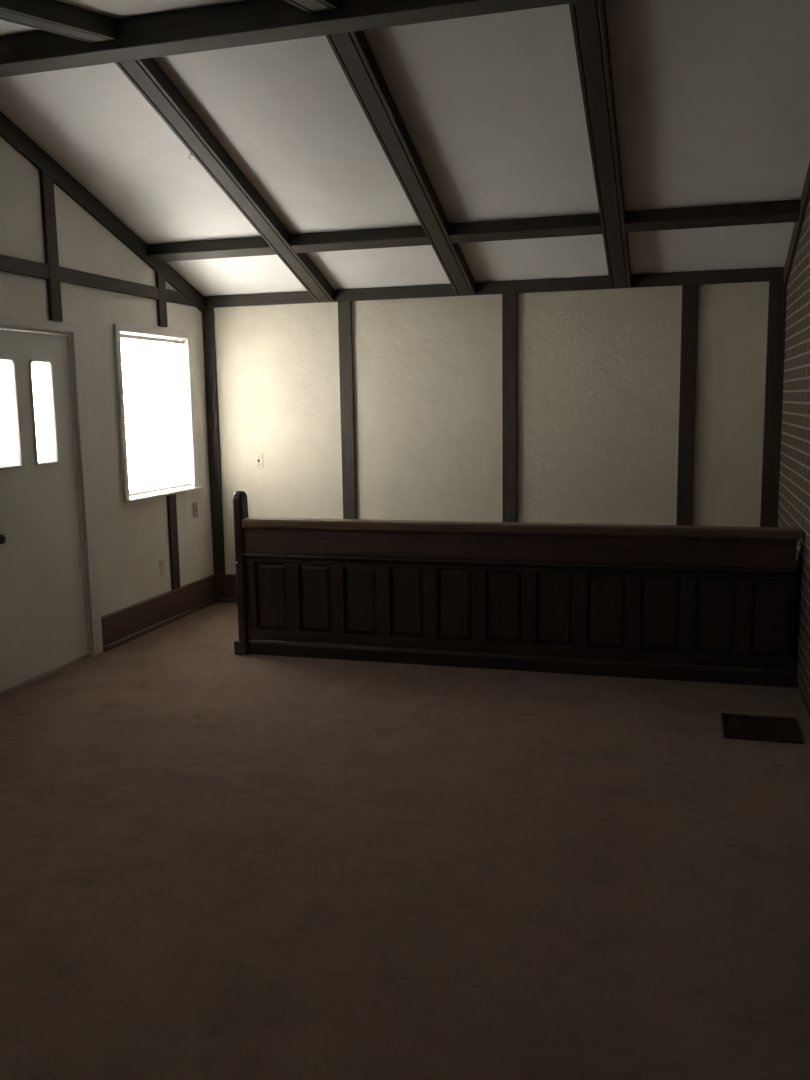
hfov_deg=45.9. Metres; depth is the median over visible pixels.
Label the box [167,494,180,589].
batten
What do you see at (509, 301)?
batten
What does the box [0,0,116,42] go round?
rafter
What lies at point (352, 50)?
rafter
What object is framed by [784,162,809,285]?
trim board
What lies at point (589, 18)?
rafter
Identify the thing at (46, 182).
batten
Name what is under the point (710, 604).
pew
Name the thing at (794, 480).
wall
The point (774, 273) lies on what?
trim board
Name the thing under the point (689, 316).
batten
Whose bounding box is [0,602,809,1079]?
floor
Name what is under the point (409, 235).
purlin
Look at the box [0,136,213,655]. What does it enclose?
wall
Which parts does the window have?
sash, frame, sash, sill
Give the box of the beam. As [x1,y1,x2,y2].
[0,0,593,76]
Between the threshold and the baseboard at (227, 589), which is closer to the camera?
the threshold
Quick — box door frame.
[0,316,102,655]
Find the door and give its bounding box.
[0,329,86,691]
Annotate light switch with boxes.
[255,453,262,467]
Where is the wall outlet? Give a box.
[159,559,164,575]
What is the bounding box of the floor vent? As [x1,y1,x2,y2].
[721,713,803,743]
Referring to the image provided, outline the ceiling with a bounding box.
[0,0,809,296]
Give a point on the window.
(172, 365)
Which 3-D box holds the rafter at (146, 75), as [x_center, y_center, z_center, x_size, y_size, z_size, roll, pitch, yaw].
[-0.975,-2.101,5.883,0.140,0.991,2.652,1,9,16]
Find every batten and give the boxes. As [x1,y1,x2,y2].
[39,170,62,321]
[155,272,167,326]
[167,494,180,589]
[202,308,224,573]
[338,301,356,518]
[502,293,516,521]
[676,285,697,525]
[760,280,786,526]
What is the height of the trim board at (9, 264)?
0.088 m
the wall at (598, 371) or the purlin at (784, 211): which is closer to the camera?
the purlin at (784, 211)
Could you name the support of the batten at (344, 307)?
attached to the wall at (598, 371)
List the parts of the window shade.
pull cord, rail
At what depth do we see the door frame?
6.05 m
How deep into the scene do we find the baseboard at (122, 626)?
6.92 m
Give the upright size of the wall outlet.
0.115 m
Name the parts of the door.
knob, lite frame, lite frame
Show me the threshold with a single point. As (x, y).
(85, 657)
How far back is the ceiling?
5.16 m
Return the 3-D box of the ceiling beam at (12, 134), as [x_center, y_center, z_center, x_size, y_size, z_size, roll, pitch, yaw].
[-1.959,-2.106,6.178,0.022,1.034,2.672,1,9,16]
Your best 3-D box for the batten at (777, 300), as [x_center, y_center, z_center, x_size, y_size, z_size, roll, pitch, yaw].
[2.495,-0.670,6.494,0.112,2.122,0.020,1,9,16]
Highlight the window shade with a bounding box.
[120,334,189,495]
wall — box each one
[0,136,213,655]
[214,281,768,583]
[778,198,809,718]
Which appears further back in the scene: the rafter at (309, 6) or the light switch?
the light switch
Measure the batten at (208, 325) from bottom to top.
2.122 m
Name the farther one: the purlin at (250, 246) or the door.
the purlin at (250, 246)
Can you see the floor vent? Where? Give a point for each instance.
(734, 726)
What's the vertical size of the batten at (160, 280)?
0.382 m
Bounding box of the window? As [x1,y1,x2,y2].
[113,323,203,502]
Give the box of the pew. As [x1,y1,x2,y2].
[233,491,800,687]
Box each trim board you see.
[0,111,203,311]
[0,254,196,306]
[204,267,783,307]
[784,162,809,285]
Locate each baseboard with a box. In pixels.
[101,574,217,651]
[218,574,236,602]
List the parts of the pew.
panel, raised panel, raised panel, raised panel, raised panel, raised panel, raised panel, ledge moulding, panel rail, panel rail, board, rail, cap rail, raised panel, raised panel, raised panel, raised panel, raised panel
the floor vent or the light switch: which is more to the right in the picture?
the floor vent
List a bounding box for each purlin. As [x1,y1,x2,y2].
[146,237,276,261]
[290,226,430,252]
[449,213,601,243]
[625,199,799,232]
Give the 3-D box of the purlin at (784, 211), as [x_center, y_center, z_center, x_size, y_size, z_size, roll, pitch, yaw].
[1.818,-1.927,5.690,0.985,0.113,0.129,1,9,16]
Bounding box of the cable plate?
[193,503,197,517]
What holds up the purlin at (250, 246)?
attached to the ceiling
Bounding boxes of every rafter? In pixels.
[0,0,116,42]
[115,58,333,301]
[284,0,338,12]
[325,31,474,294]
[569,0,630,287]
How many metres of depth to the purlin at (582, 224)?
5.96 m
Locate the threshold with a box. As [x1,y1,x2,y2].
[0,655,92,696]

